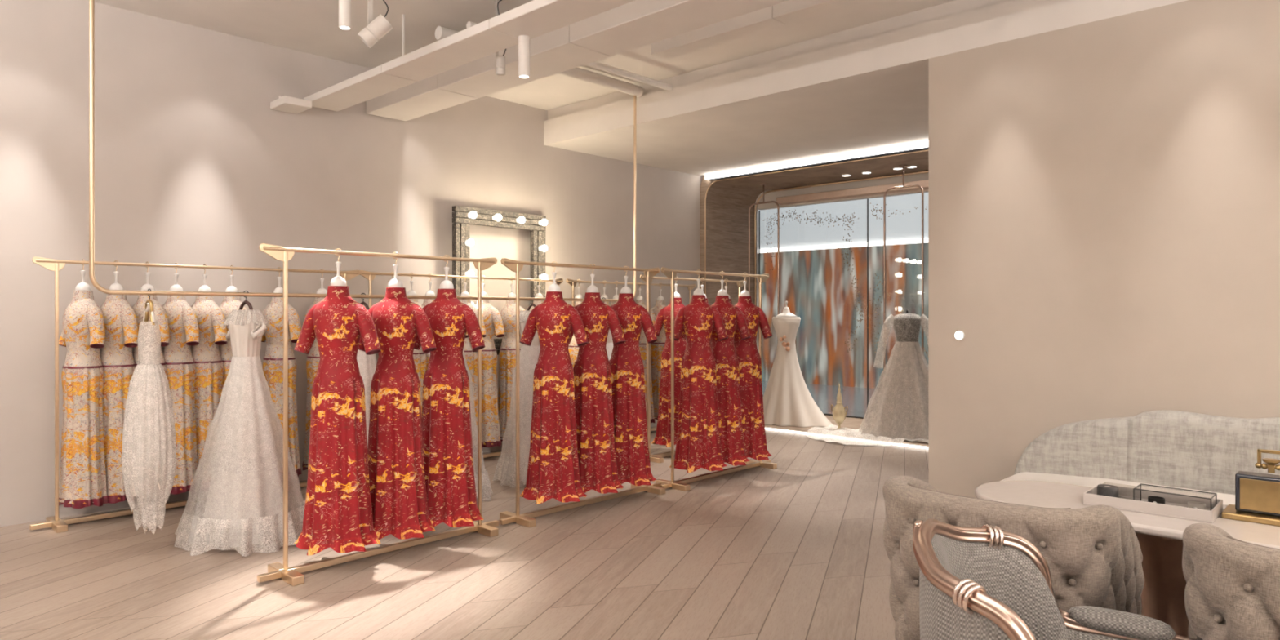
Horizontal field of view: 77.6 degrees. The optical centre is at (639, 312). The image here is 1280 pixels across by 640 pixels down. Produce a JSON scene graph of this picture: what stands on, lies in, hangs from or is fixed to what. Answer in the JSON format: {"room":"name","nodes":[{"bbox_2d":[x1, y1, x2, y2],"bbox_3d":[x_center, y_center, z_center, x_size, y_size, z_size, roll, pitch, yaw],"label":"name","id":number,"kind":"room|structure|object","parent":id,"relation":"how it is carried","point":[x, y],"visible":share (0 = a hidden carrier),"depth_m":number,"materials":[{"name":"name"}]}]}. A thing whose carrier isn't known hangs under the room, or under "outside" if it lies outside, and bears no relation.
{"room":"clothing store","nodes":[
{"label":"clothing store","id":0,"kind":"room"},
{"bbox_2d":[173,309,305,556],"bbox_3d":[-2.458,0.697,4.970,0.916,1.434,0.759,0,0,38],"label":"gown","id":1,"kind":"object","parent":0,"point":[246,490],"visible":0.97,"depth_m":4.83,"materials":[{"name":"white fabric"}]},
{"bbox_2d":[0,0,757,526],"bbox_3d":[-2.564,-0.390,7.069,0.200,3.580,12.150,0,0,43],"label":"wall","id":2,"kind":"structure","parent":0,"point":[194,165],"depth_m":6.23,"materials":[{"name":"paint"}]},
{"bbox_2d":[270,95,311,114],"bbox_3d":[-2.821,-1.710,6.439,0.288,0.120,0.220,0,0,43],"label":"ceiling box","id":3,"kind":"object","parent":2,"relation":"attached to","point":[284,104],"visible":1,"depth_m":6.38,"materials":[{"name":"paint"}]},
{"bbox_2d":[452,205,547,355],"bbox_3d":[-1.387,-0.300,7.973,0.266,1.434,1.110,0,0,43],"label":"frame","id":4,"kind":"object","parent":2,"relation":"attached to","point":[463,216],"visible":0.63,"depth_m":7.84,"materials":[{"name":"silver wood"}]},
{"bbox_2d":[748,183,779,342],"bbox_3d":[1.631,-0.208,10.501,0.483,2.979,0.100,0,0,43],"label":"rack","id":5,"kind":"object","parent":2,"relation":"hanging from","point":[761,184],"visible":0.56,"depth_m":10.34,"materials":[{"name":"gold metal"}]},
{"bbox_2d":[700,149,928,342],"bbox_3d":[3.953,-0.200,8.270,7.620,3.200,1.150,0,0,43],"label":"window frame","id":6,"kind":"structure","parent":2,"relation":"attached to","point":[728,202],"depth_m":10.52,"materials":[{"name":"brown wood"}]},
{"bbox_2d":[704,149,928,294],"bbox_3d":[3.585,-0.158,7.819,7.535,3.115,0.018,0,0,43],"label":"trim","id":7,"kind":"structure","parent":2,"relation":"attached to","point":[925,150],"depth_m":9.70,"materials":[{"name":"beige metal"}]},
{"bbox_2d":[704,140,928,179],"bbox_3d":[3.584,-1.766,7.792,7.500,0.061,0.048,0,0,43],"label":"led strip","id":8,"kind":"object","parent":2,"relation":"attached to","point":[923,144],"visible":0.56,"depth_m":9.17,"materials":[{"name":"white"}]},
{"bbox_2d":[708,146,928,180],"bbox_3d":[3.609,-1.726,7.783,7.450,0.016,0.029,0,0,43],"label":"trim","id":9,"kind":"structure","parent":2,"relation":"attached to","point":[926,148],"depth_m":9.17,"materials":[{"name":"black paint"}]},
{"bbox_2d":[754,170,928,305],"bbox_3d":[4.339,-0.176,8.600,7.512,3.032,0.024,0,0,43],"label":"trim","id":10,"kind":"structure","parent":2,"relation":"attached to","point":[924,171],"depth_m":10.66,"materials":[{"name":"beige metal"}]},
{"bbox_2d":[757,172,928,209],"bbox_3d":[4.419,-1.585,8.690,7.520,0.250,0.100,0,0,43],"label":"trim","id":11,"kind":"structure","parent":2,"relation":"attached to","point":[771,196],"depth_m":10.33,"materials":[{"name":"paint"}]},
{"bbox_2d":[764,414,928,449],"bbox_3d":[3.919,1.425,8.234,7.620,0.150,1.450,0,0,43],"label":"platform","id":12,"kind":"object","parent":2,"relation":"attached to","point":[850,423],"depth_m":9.46,"materials":[{"name":"grey wood"}]},
{"bbox_2d":[775,301,796,316],"bbox_3d":[1.799,0.600,9.791,0.300,1.500,0.300,0,0,10],"label":"dress form","id":13,"kind":"object","parent":12,"relation":"on","point":[786,313],"visible":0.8,"depth_m":9.77,"materials":[{"name":"white plastic"}]},
{"bbox_2d":[763,316,832,426],"bbox_3d":[1.881,0.698,9.758,0.946,1.295,0.701,0,0,10],"label":"gown","id":14,"kind":"object","parent":13,"relation":"on","point":[788,400],"visible":0.97,"depth_m":9.63,"materials":[{"name":"white fabric"}]},
{"bbox_2d":[893,310,920,342],"bbox_3d":[2.952,0.657,8.797,0.300,1.385,0.300,0,0,18],"label":"dress form","id":15,"kind":"object","parent":12,"relation":"on","point":[901,337],"visible":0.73,"depth_m":8.73,"materials":[{"name":"fabric"}]},
{"bbox_2d":[804,313,928,445],"bbox_3d":[2.765,0.702,8.690,1.931,1.384,1.214,0,0,18],"label":"gown","id":16,"kind":"object","parent":15,"relation":"on","point":[901,414],"visible":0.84,"depth_m":8.65,"materials":[{"name":"grey"}]},
{"bbox_2d":[883,164,924,373],"bbox_3d":[3.033,-0.208,9.175,0.483,2.979,0.100,0,0,43],"label":"clothes rack","id":17,"kind":"object","parent":2,"relation":"hanging from","point":[900,166],"visible":0.61,"depth_m":9.17,"materials":[{"name":"gold metal"}]},
{"bbox_2d":[0,426,928,639],"bbox_3d":[0.670,1.450,2.979,10.520,0.100,10.650,0,0,43],"label":"floor","id":18,"kind":"structure","parent":0,"point":[793,550],"depth_m":4.25,"materials":[{"name":"brown wood"}]},
{"bbox_2d":[29,256,359,533],"bbox_3d":[-3.126,0.519,5.908,0.320,1.761,2.250,0,0,43],"label":"rack","id":19,"kind":"object","parent":18,"relation":"on","point":[58,525],"visible":0.67,"depth_m":5.25,"materials":[{"name":"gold metal"}]},
{"bbox_2d":[75,258,90,290],"bbox_3d":[-3.703,-0.229,5.297,0.085,0.258,0.086,0,0,38],"label":"hanger","id":20,"kind":"object","parent":19,"relation":"hanging from","point":[82,286],"visible":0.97,"depth_m":5.28,"materials":[{"name":"white plastic"}]},
{"bbox_2d":[58,290,108,508],"bbox_3d":[-3.700,0.562,5.298,0.485,1.420,0.253,0,0,37],"label":"gown","id":21,"kind":"object","parent":20,"relation":"hanging from","point":[82,473],"visible":1,"depth_m":5.20,"materials":[{"name":"fabric"}]},
{"bbox_2d":[108,260,124,290],"bbox_3d":[-3.573,-0.229,5.434,0.085,0.258,0.086,0,0,21],"label":"hanger","id":22,"kind":"object","parent":19,"relation":"hanging from","point":[115,286],"visible":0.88,"depth_m":5.42,"materials":[{"name":"white plastic"}]},
{"bbox_2d":[99,293,138,503],"bbox_3d":[-3.570,0.562,5.436,0.485,1.420,0.253,0,0,36],"label":"gown","id":23,"kind":"object","parent":22,"relation":"hanging from","point":[121,324],"visible":0.51,"depth_m":5.33,"materials":[{"name":"fabric"}]},
{"bbox_2d":[140,262,155,290],"bbox_3d":[-3.444,-0.229,5.571,0.085,0.258,0.086,0,0,27],"label":"hanger","id":24,"kind":"object","parent":19,"relation":"hanging from","point":[144,287],"visible":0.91,"depth_m":5.56,"materials":[{"name":"white plastic"}]},
{"bbox_2d":[132,294,171,498],"bbox_3d":[-3.441,0.562,5.572,0.485,1.420,0.253,0,0,37],"label":"gown","id":25,"kind":"object","parent":24,"relation":"hanging from","point":[161,317],"visible":0.13,"depth_m":5.48,"materials":[{"name":"fabric"}]},
{"bbox_2d":[168,262,182,291],"bbox_3d":[-3.320,-0.229,5.702,0.085,0.258,0.086,0,0,29],"label":"hanger","id":26,"kind":"object","parent":19,"relation":"hanging from","point":[175,287],"visible":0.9,"depth_m":5.69,"materials":[{"name":"white plastic"}]},
{"bbox_2d":[162,295,199,494],"bbox_3d":[-3.316,0.562,5.704,0.485,1.420,0.253,0,0,34],"label":"gown","id":27,"kind":"object","parent":26,"relation":"hanging from","point":[184,330],"visible":0.59,"depth_m":5.61,"materials":[{"name":"fabric"}]},
{"bbox_2d":[198,264,211,291],"bbox_3d":[-3.191,-0.229,5.839,0.085,0.258,0.086,0,0,37],"label":"hanger","id":28,"kind":"object","parent":19,"relation":"hanging from","point":[203,288],"visible":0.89,"depth_m":5.83,"materials":[{"name":"white plastic"}]},
{"bbox_2d":[191,295,226,489],"bbox_3d":[-3.187,0.562,5.840,0.485,1.420,0.253,0,0,34],"label":"gown","id":29,"kind":"object","parent":28,"relation":"hanging from","point":[211,318],"visible":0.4,"depth_m":5.74,"materials":[{"name":"fabric"}]},
{"bbox_2d":[225,265,238,292],"bbox_3d":[-3.062,-0.229,5.975,0.085,0.258,0.086,0,0,37],"label":"hanger","id":30,"kind":"object","parent":19,"relation":"hanging from","point":[231,288],"visible":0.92,"depth_m":5.96,"materials":[{"name":"white plastic"}]},
{"bbox_2d":[218,296,247,389],"bbox_3d":[-3.059,0.562,5.976,0.485,1.420,0.253,0,0,37],"label":"gown","id":31,"kind":"object","parent":30,"relation":"hanging from","point":[228,304],"visible":0.04,"depth_m":5.88,"materials":[{"name":"fabric"}]},
{"bbox_2d":[273,266,283,293],"bbox_3d":[-2.820,-0.229,6.230,0.085,0.258,0.086,0,0,28],"label":"hanger","id":32,"kind":"object","parent":19,"relation":"hanging from","point":[278,290],"visible":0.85,"depth_m":6.21,"materials":[{"name":"white plastic"}]},
{"bbox_2d":[261,297,302,478],"bbox_3d":[-2.817,0.562,6.232,0.485,1.420,0.253,0,0,34],"label":"gown","id":33,"kind":"object","parent":32,"relation":"hanging from","point":[273,361],"visible":0.53,"depth_m":6.14,"materials":[{"name":"fabric"}]},
{"bbox_2d":[316,268,327,293],"bbox_3d":[-2.586,-0.229,6.479,0.085,0.258,0.086,0,0,26],"label":"hanger","id":34,"kind":"object","parent":19,"relation":"hanging from","point":[322,291],"visible":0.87,"depth_m":6.46,"materials":[{"name":"white plastic"}]},
{"bbox_2d":[302,297,324,470],"bbox_3d":[-2.582,0.562,6.480,0.485,1.420,0.253,0,0,36],"label":"gown","id":35,"kind":"object","parent":34,"relation":"hanging from","point":[313,357],"visible":0.27,"depth_m":6.41,"materials":[{"name":"fabric"}]},
{"bbox_2d":[257,243,498,586],"bbox_3d":[-1.449,0.519,4.653,0.320,1.761,1.510,0,0,43],"label":"rack","id":36,"kind":"object","parent":18,"relation":"on","point":[293,576],"visible":0.94,"depth_m":4.41,"materials":[{"name":"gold metal"}]},
{"bbox_2d":[329,248,346,285],"bbox_3d":[-1.673,-0.229,4.417,0.085,0.258,0.086,0,0,12],"label":"hanger","id":37,"kind":"object","parent":36,"relation":"hanging from","point":[338,280],"visible":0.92,"depth_m":4.40,"materials":[{"name":"white plastic"}]},
{"bbox_2d":[293,285,381,555],"bbox_3d":[-1.672,0.575,4.424,0.486,1.445,0.368,0,0,4],"label":"gown","id":38,"kind":"object","parent":37,"relation":"hanging from","point":[338,516],"visible":1,"depth_m":4.32,"materials":[{"name":"red fabric"}]},
{"bbox_2d":[388,252,403,287],"bbox_3d":[-1.432,-0.229,4.671,0.085,0.258,0.086,0,0,12],"label":"hanger","id":39,"kind":"object","parent":36,"relation":"hanging from","point":[395,282],"visible":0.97,"depth_m":4.65,"materials":[{"name":"white plastic"}]},
{"bbox_2d":[358,287,436,539],"bbox_3d":[-1.432,0.575,4.678,0.486,1.445,0.368,0,0,2],"label":"gown","id":40,"kind":"object","parent":39,"relation":"hanging from","point":[395,451],"visible":0.9,"depth_m":4.58,"materials":[{"name":"red fabric"}]},
{"bbox_2d":[439,254,453,288],"bbox_3d":[-1.195,-0.229,4.922,0.085,0.258,0.086,0,0,6],"label":"hanger","id":41,"kind":"object","parent":36,"relation":"hanging from","point":[446,284],"visible":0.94,"depth_m":4.90,"materials":[{"name":"white plastic"}]},
{"bbox_2d":[413,288,485,527],"bbox_3d":[-1.195,0.575,4.929,0.486,1.445,0.368,0,0,3],"label":"gown","id":42,"kind":"object","parent":41,"relation":"hanging from","point":[446,418],"visible":0.84,"depth_m":4.83,"materials":[{"name":"red fabric"}]},
{"bbox_2d":[360,270,563,459],"bbox_3d":[-1.586,0.519,7.535,0.320,1.761,2.350,0,0,43],"label":"rack","id":43,"kind":"object","parent":18,"relation":"on","point":[370,276],"visible":0.38,"depth_m":7.42,"materials":[{"name":"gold metal"}]},
{"bbox_2d":[406,272,416,295],"bbox_3d":[-2.026,-0.229,7.070,0.085,0.258,0.086,0,0,21],"label":"hanger","id":44,"kind":"object","parent":43,"relation":"hanging from","point":[411,292],"visible":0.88,"depth_m":7.06,"materials":[{"name":"white plastic"}]},
{"bbox_2d":[408,298,426,416],"bbox_3d":[-2.023,0.562,7.072,0.485,1.420,0.253,0,0,33],"label":"gown","id":45,"kind":"object","parent":44,"relation":"hanging from","point":[420,357],"visible":0.13,"depth_m":7.00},
{"bbox_2d":[460,275,469,296],"bbox_3d":[-1.642,-0.229,7.476,0.085,0.258,0.086,0,0,31],"label":"hanger","id":46,"kind":"object","parent":43,"relation":"hanging from","point":[464,293],"visible":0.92,"depth_m":7.46,"materials":[{"name":"white plastic"}]},
{"bbox_2d":[458,299,486,449],"bbox_3d":[-1.639,0.562,7.478,0.485,1.420,0.253,0,0,33],"label":"gown","id":47,"kind":"object","parent":46,"relation":"hanging from","point":[471,356],"visible":0.26,"depth_m":7.39,"materials":[{"name":"fabric"}]},
{"bbox_2d":[481,275,488,297],"bbox_3d":[-1.498,-0.229,7.628,0.085,0.258,0.086,0,0,33],"label":"hanger","id":48,"kind":"object","parent":43,"relation":"hanging from","point":[483,293],"visible":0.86,"depth_m":7.62,"materials":[{"name":"white plastic"}]},
{"bbox_2d":[475,299,504,447],"bbox_3d":[-1.495,0.562,7.630,0.485,1.420,0.253,0,0,32],"label":"gown","id":49,"kind":"object","parent":48,"relation":"hanging from","point":[491,437],"visible":0.59,"depth_m":7.53,"materials":[{"name":"fabric"}]},
{"bbox_2d":[507,276,515,297],"bbox_3d":[-1.266,-0.229,7.875,0.085,0.258,0.086,0,0,22],"label":"hanger","id":50,"kind":"object","parent":43,"relation":"hanging from","point":[511,294],"visible":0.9,"depth_m":7.86,"materials":[{"name":"white plastic"}]},
{"bbox_2d":[493,300,524,443],"bbox_3d":[-1.262,0.562,7.876,0.485,1.420,0.253,0,0,35],"label":"gown","id":51,"kind":"object","parent":50,"relation":"hanging from","point":[507,354],"visible":0.42,"depth_m":7.79,"materials":[{"name":"fabric"}]},
{"bbox_2d":[492,310,540,487],"bbox_3d":[-0.894,0.698,6.631,0.650,1.436,0.554,0,0,15],"label":"gown","id":52,"kind":"object","parent":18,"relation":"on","point":[529,355],"visible":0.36,"depth_m":6.52,"materials":[{"name":"white fabric"}]},
{"bbox_2d":[499,257,665,527],"bbox_3d":[-0.377,0.519,5.787,0.320,1.761,1.560,0,0,43],"label":"rack","id":53,"kind":"object","parent":18,"relation":"on","point":[506,517],"visible":0.97,"depth_m":5.49,"materials":[{"name":"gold metal"}]},
{"bbox_2d":[548,261,560,291],"bbox_3d":[-0.597,-0.229,5.554,0.085,0.258,0.086,0,0,6],"label":"hanger","id":54,"kind":"object","parent":53,"relation":"hanging from","point":[553,287],"visible":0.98,"depth_m":5.53,"materials":[{"name":"white plastic"}]},
{"bbox_2d":[520,291,588,504],"bbox_3d":[-0.597,0.575,5.561,0.486,1.445,0.368,0,0,6],"label":"gown","id":55,"kind":"object","parent":54,"relation":"hanging from","point":[553,468],"visible":1,"depth_m":5.46,"materials":[{"name":"red fabric"}]},
{"bbox_2d":[586,263,598,292],"bbox_3d":[-0.346,-0.229,5.819,0.085,0.258,0.086,0,0,7],"label":"hanger","id":56,"kind":"object","parent":53,"relation":"hanging from","point":[592,288],"visible":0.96,"depth_m":5.80,"materials":[{"name":"white plastic"}]},
{"bbox_2d":[568,292,625,493],"bbox_3d":[-0.346,0.575,5.826,0.486,1.445,0.368,0,0,6],"label":"gown","id":57,"kind":"object","parent":56,"relation":"hanging from","point":[597,456],"visible":0.74,"depth_m":5.72,"materials":[{"name":"red fabric"}]},
{"bbox_2d":[620,266,631,293],"bbox_3d":[-0.106,-0.229,6.074,0.085,0.258,0.086,0,0,-26],"label":"hanger","id":58,"kind":"object","parent":53,"relation":"hanging from","point":[625,289],"visible":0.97,"depth_m":6.05,"materials":[{"name":"white plastic"}]},
{"bbox_2d":[608,293,657,485],"bbox_3d":[-0.105,0.575,6.080,0.486,1.445,0.368,0,0,6],"label":"gown","id":59,"kind":"object","parent":58,"relation":"hanging from","point":[628,378],"visible":0.7,"depth_m":5.97,"materials":[{"name":"red fabric"}]},
{"bbox_2d":[565,278,695,431],"bbox_3d":[-0.044,0.519,9.166,0.320,1.761,2.220,0,0,43],"label":"rack","id":60,"kind":"object","parent":18,"relation":"on","point":[572,282],"visible":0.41,"depth_m":8.95,"materials":[{"name":"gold metal"}]},
{"bbox_2d":[635,281,644,300],"bbox_3d":[0.000,-0.229,9.213,0.085,0.258,0.086,0,0,24],"label":"hanger","id":61,"kind":"object","parent":60,"relation":"hanging from","point":[639,297],"visible":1,"depth_m":9.19,"materials":[{"name":"white plastic"}]},
{"bbox_2d":[635,300,656,423],"bbox_3d":[0.003,0.562,9.215,0.485,1.420,0.253,0,0,34],"label":"gown","id":62,"kind":"object","parent":61,"relation":"hanging from","point":[642,342],"visible":0.27,"depth_m":9.12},
{"bbox_2d":[657,282,664,300],"bbox_3d":[0.245,-0.229,9.472,0.085,0.258,0.086,0,0,28],"label":"hanger","id":63,"kind":"object","parent":60,"relation":"hanging from","point":[660,297],"visible":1,"depth_m":9.46,"materials":[{"name":"white plastic"}]},
{"bbox_2d":[650,300,666,419],"bbox_3d":[0.249,0.562,9.474,0.485,1.420,0.253,0,0,34],"label":"gown","id":64,"kind":"object","parent":63,"relation":"hanging from","point":[657,347],"visible":0.24,"depth_m":9.39,"materials":[{"name":"fabric"}]},
{"bbox_2d":[640,274,746,462],"bbox_3d":[0.581,0.519,8.066,0.320,1.761,1.720,0,0,43],"label":"rack","id":65,"kind":"object","parent":18,"relation":"on","point":[657,458],"visible":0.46,"depth_m":7.61,"materials":[{"name":"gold metal"}]},
{"bbox_2d":[674,276,679,297],"bbox_3d":[0.354,-0.229,7.827,0.085,0.258,0.086,0,0,5],"label":"hanger","id":66,"kind":"object","parent":65,"relation":"hanging from","point":[677,295],"visible":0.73,"depth_m":7.81,"materials":[{"name":"white plastic"}]},
{"bbox_2d":[651,297,686,447],"bbox_3d":[0.355,0.575,7.833,0.486,1.445,0.368,0,0,3],"label":"gown","id":67,"kind":"object","parent":66,"relation":"hanging from","point":[663,437],"visible":0.42,"depth_m":7.74,"materials":[{"name":"red fabric"}]},
{"bbox_2d":[655,266,777,491],"bbox_3d":[0.680,0.519,6.817,0.320,1.761,1.500,0,0,43],"label":"rack","id":68,"kind":"object","parent":18,"relation":"on","point":[681,485],"visible":0.91,"depth_m":6.41,"materials":[{"name":"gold metal"}]},
{"bbox_2d":[693,269,703,294],"bbox_3d":[0.487,-0.229,6.614,0.085,0.258,0.086,0,0,-4],"label":"hanger","id":69,"kind":"object","parent":68,"relation":"hanging from","point":[697,291],"visible":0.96,"depth_m":6.59,"materials":[{"name":"white plastic"}]},
{"bbox_2d":[669,294,728,472],"bbox_3d":[0.488,0.575,6.620,0.486,1.445,0.368,0,0,4],"label":"gown","id":70,"kind":"object","parent":69,"relation":"hanging from","point":[698,444],"visible":0.99,"depth_m":6.52,"materials":[{"name":"red fabric"}]},
{"bbox_2d":[717,271,727,295],"bbox_3d":[0.707,-0.229,6.846,0.085,0.258,0.086,0,0,12],"label":"hanger","id":71,"kind":"object","parent":68,"relation":"hanging from","point":[721,292],"visible":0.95,"depth_m":6.83,"materials":[{"name":"white plastic"}]},
{"bbox_2d":[710,295,751,466],"bbox_3d":[0.708,0.575,6.853,0.486,1.445,0.368,0,0,5],"label":"gown","id":72,"kind":"object","parent":71,"relation":"hanging from","point":[727,375],"visible":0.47,"depth_m":6.74,"materials":[{"name":"red fabric"}]},
{"bbox_2d":[740,272,749,296],"bbox_3d":[0.934,-0.229,7.086,0.085,0.258,0.086,0,0,-8],"label":"hanger","id":73,"kind":"object","parent":68,"relation":"hanging from","point":[744,293],"visible":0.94,"depth_m":7.07,"materials":[{"name":"white plastic"}]},
{"bbox_2d":[733,296,773,460],"bbox_3d":[0.934,0.575,7.093,0.486,1.445,0.368,0,0,3],"label":"gown","id":74,"kind":"object","parent":73,"relation":"hanging from","point":[746,350],"visible":0.54,"depth_m":6.99,"materials":[{"name":"red fabric"}]},
{"bbox_2d":[882,475,1144,639],"bbox_3d":[1.136,0.958,2.446,0.654,0.884,0.624,0,0,43],"label":"tufted chair","id":75,"kind":"object","parent":18,"relation":"on","point":[1093,555],"visible":0.44,"depth_m":2.18,"materials":[{"name":"beige fabric"}]},
{"bbox_2d":[912,518,1196,639],"bbox_3d":[0.946,0.944,1.725,0.683,0.910,0.756,0,0,29],"label":"carved armchair","id":76,"kind":"object","parent":18,"relation":"on","point":[986,582],"visible":1,"depth_m":1.95,"materials":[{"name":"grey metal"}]},
{"bbox_2d":[974,480,1279,637],"bbox_3d":[2.240,1.025,2.121,2.620,0.750,0.500,0,0,43],"label":"table","id":77,"kind":"object","parent":18,"relation":"on","point":[1160,538],"visible":0.55,"depth_m":2.56,"materials":[{"name":"beige paint"}]},
{"bbox_2d":[1083,483,1222,523],"bbox_3d":[1.708,0.631,2.658,0.360,0.038,0.210,0,0,43],"label":"display tray","id":78,"kind":"object","parent":77,"relation":"on","point":[1091,497],"visible":0.82,"depth_m":2.62,"materials":[{"name":"white paint"}]},
{"bbox_2d":[1221,504,1279,526],"bbox_3d":[2.020,0.640,2.453,0.355,0.020,0.150,0,0,43],"label":"display stand","id":79,"kind":"object","parent":77,"relation":"on","point":[1229,512],"visible":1,"depth_m":2.48,"materials":[{"name":"gold metal"}]},
{"bbox_2d":[1235,448,1279,516],"bbox_3d":[2.014,0.529,2.446,0.295,0.198,0.087,0,0,43],"label":"clutch","id":80,"kind":"object","parent":79,"relation":"on","point":[1255,492],"visible":1,"depth_m":2.49,"materials":[{"name":"black paint"}]},
{"bbox_2d":[1000,409,1279,505],"bbox_3d":[3.206,0.976,3.837,2.725,0.848,0.981,0,0,43],"label":"sofa","id":81,"kind":"object","parent":18,"relation":"on","point":[1175,449],"visible":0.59,"depth_m":4.46,"materials":[{"name":"grey fabric"}]},
{"bbox_2d":[1182,522,1279,639],"bbox_3d":[1.690,0.958,1.867,0.654,0.884,0.624,0,0,43],"label":"tufted chair","id":82,"kind":"object","parent":18,"relation":"on","point":[1232,592],"visible":1,"depth_m":1.80,"materials":[{"name":"beige fabric"}]},
{"bbox_2d":[87,0,955,110],"bbox_3d":[-0.130,-2.255,2.133,10.520,0.150,8.320,0,0,43],"label":"ceiling","id":83,"kind":"structure","parent":0,"point":[307,26],"depth_m":6.08,"materials":[{"name":"paint"}]},
{"bbox_2d":[338,0,351,30],"bbox_3d":[-1.813,-1.965,4.894,0.072,0.430,0.072,0,0,43],"label":"ceiling spotlight","id":84,"kind":"object","parent":83,"relation":"in","point":[344,6],"visible":1,"depth_m":4.87,"materials":[{"name":"paint"}]},
{"bbox_2d":[88,0,635,302],"bbox_3d":[-1.537,-1.141,5.943,0.060,2.078,4.362,0,0,43],"label":"hanging rail","id":85,"kind":"object","parent":83,"relation":"hanging from","point":[91,2],"visible":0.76,"depth_m":4.38,"materials":[{"name":"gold metal"}]},
{"bbox_2d":[143,288,155,326],"bbox_3d":[-2.823,-0.032,4.583,0.128,0.217,0.019,0,0,38],"label":"hanger","id":86,"kind":"object","parent":85,"relation":"hanging from","point":[148,314],"visible":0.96,"depth_m":4.57,"materials":[{"name":"gold metal"}]},
{"bbox_2d":[121,302,176,533],"bbox_3d":[-2.823,0.599,4.581,0.322,1.321,0.262,0,0,32],"label":"gown","id":87,"kind":"object","parent":86,"relation":"hanging from","point":[149,454],"visible":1,"depth_m":4.51,"materials":[{"name":"white fabric"}]},
{"bbox_2d":[360,293,368,310],"bbox_3d":[-1.923,-0.059,5.535,0.183,0.163,0.019,0,0,26],"label":"hanger","id":88,"kind":"object","parent":85,"relation":"hanging from","point":[362,303],"visible":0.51,"depth_m":5.52,"materials":[{"name":"brown wood"}]},
{"bbox_2d":[356,349,377,445],"bbox_3d":[-1.929,0.698,5.537,0.662,1.436,0.552,0,0,43],"label":"gown","id":89,"kind":"object","parent":88,"relation":"hanging from","point":[366,363],"visible":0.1,"depth_m":5.43,"materials":[{"name":"white fabric"}]},
{"label":"hanger","id":90,"kind":"object","parent":85,"relation":"hanging from","visible":0},
{"bbox_2d":[462,348,493,500],"bbox_3d":[-1.434,0.698,6.059,0.626,1.435,0.580,0,0,-6],"label":"gown","id":91,"kind":"object","parent":90,"relation":"hanging from","point":[486,482],"visible":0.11,"depth_m":6.01,"materials":[{"name":"white fabric"}]},
{"bbox_2d":[357,0,392,48],"bbox_3d":[-1.639,-1.909,4.931,0.207,0.543,0.130,0,0,-11],"label":"ceiling spotlight","id":92,"kind":"object","parent":83,"relation":"hanging from","point":[376,28],"visible":1,"depth_m":4.89,"materials":[{"name":"white metal"}]},
{"bbox_2d":[302,0,635,111],"bbox_3d":[0.236,-1.955,3.961,8.092,0.450,0.300,0,0,43],"label":"ceiling beam","id":93,"kind":"structure","parent":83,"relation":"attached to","point":[534,19],"depth_m":5.23,"materials":[{"name":"paint"}]},
{"bbox_2d":[518,35,529,78],"bbox_3d":[-0.727,-1.605,4.995,0.072,0.250,0.072,0,0,43],"label":"ceiling spotlight","id":94,"kind":"object","parent":93,"relation":"hanging from","point":[523,40],"visible":1,"depth_m":4.96,"materials":[{"name":"paint"}]},
{"bbox_2d":[435,26,643,97],"bbox_3d":[-0.758,-2.100,6.766,0.100,0.100,2.190,0,0,43],"label":"ceiling pipe","id":95,"kind":"object","parent":83,"relation":"attached to","point":[441,33],"visible":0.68,"depth_m":7.09,"materials":[{"name":"paint"}]},
{"bbox_2d":[466,21,672,90],"bbox_3d":[-0.475,-2.060,6.498,0.055,0.056,2.190,0,0,43],"label":"ceiling pipe","id":96,"kind":"object","parent":83,"relation":"attached to","point":[596,64],"visible":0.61,"depth_m":6.85,"materials":[{"name":"paint"}]},
{"bbox_2d":[366,0,788,120],"bbox_3d":[0.652,-1.970,4.400,8.092,0.420,0.390,0,0,43],"label":"ceiling beam","id":97,"kind":"structure","parent":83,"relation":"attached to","point":[636,24],"depth_m":5.35,"materials":[{"name":"paint"}]},
{"bbox_2d":[651,0,868,59],"bbox_3d":[2.353,-2.070,4.016,6.092,0.220,0.170,0,0,43],"label":"ceiling beam","id":98,"kind":"structure","parent":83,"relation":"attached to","point":[788,11],"depth_m":5.48,"materials":[{"name":"paint"}]},
{"bbox_2d":[761,380,881,417],"bbox_3d":[3.679,1.450,12.623,20.000,0.100,4.600,0,0,43],"label":"floor","id":99,"kind":"structure","parent":0,"point":[824,396],"depth_m":13.23,"materials":[{"name":"grey"}]},
{"bbox_2d":[757,192,928,248],"bbox_3d":[5.157,-2.250,14.186,20.000,1.900,0.200,0,0,43],"label":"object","id":100,"kind":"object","parent":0,"point":[793,233],"depth_m":15.21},
{"bbox_2d":[757,238,928,253],"bbox_3d":[5.070,-1.280,14.094,20.000,0.080,0.049,0,0,43],"label":"led strip","id":101,"kind":"object","parent":100,"relation":"attached to","point":[918,240],"visible":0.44,"depth_m":15.16,"materials":[{"name":"white"}]},
{"bbox_2d":[928,0,1279,498],"bbox_3d":[4.251,-0.200,3.688,5.890,3.200,0.200,0,0,43],"label":"wall","id":102,"kind":"structure","parent":0,"point":[1104,195],"depth_m":4.90,"materials":[{"name":"paint"}]},
{"bbox_2d":[543,0,1187,175],"bbox_3d":[3.549,-2.065,6.024,10.120,0.530,2.630,0,0,43],"label":"soffit","id":103,"kind":"object","parent":102,"relation":"attached to","point":[864,87],"depth_m":6.95,"materials":[{"name":"paint"}]},
{"bbox_3d":[6.021,-0.390,4.766,0.200,3.580,3.800,0,0,43],"label":"wall","id":104,"kind":"structure","parent":0,"visible":0},
{"bbox_2d":[764,202,928,360],"bbox_3d":[2.603,-0.420,10.296,2.438,2.051,0.044,0,0,43],"label":"garland","id":105,"kind":"object","parent":104,"relation":"hanging from","point":[807,218],"visible":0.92,"depth_m":10.22,"materials":[{"name":"brown metal"}]},
{"label":"outside","id":106,"kind":"structure","parent":0,"visible":0},
{"bbox_2d":[757,242,928,388],"bbox_3d":[5.078,0.080,14.102,20.000,2.640,0.050,0,0,43],"label":"curtain","id":107,"kind":"object","parent":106,"point":[815,285],"visible":0.22,"depth_m":15.23,"materials":[{"name":"multicoloured"}]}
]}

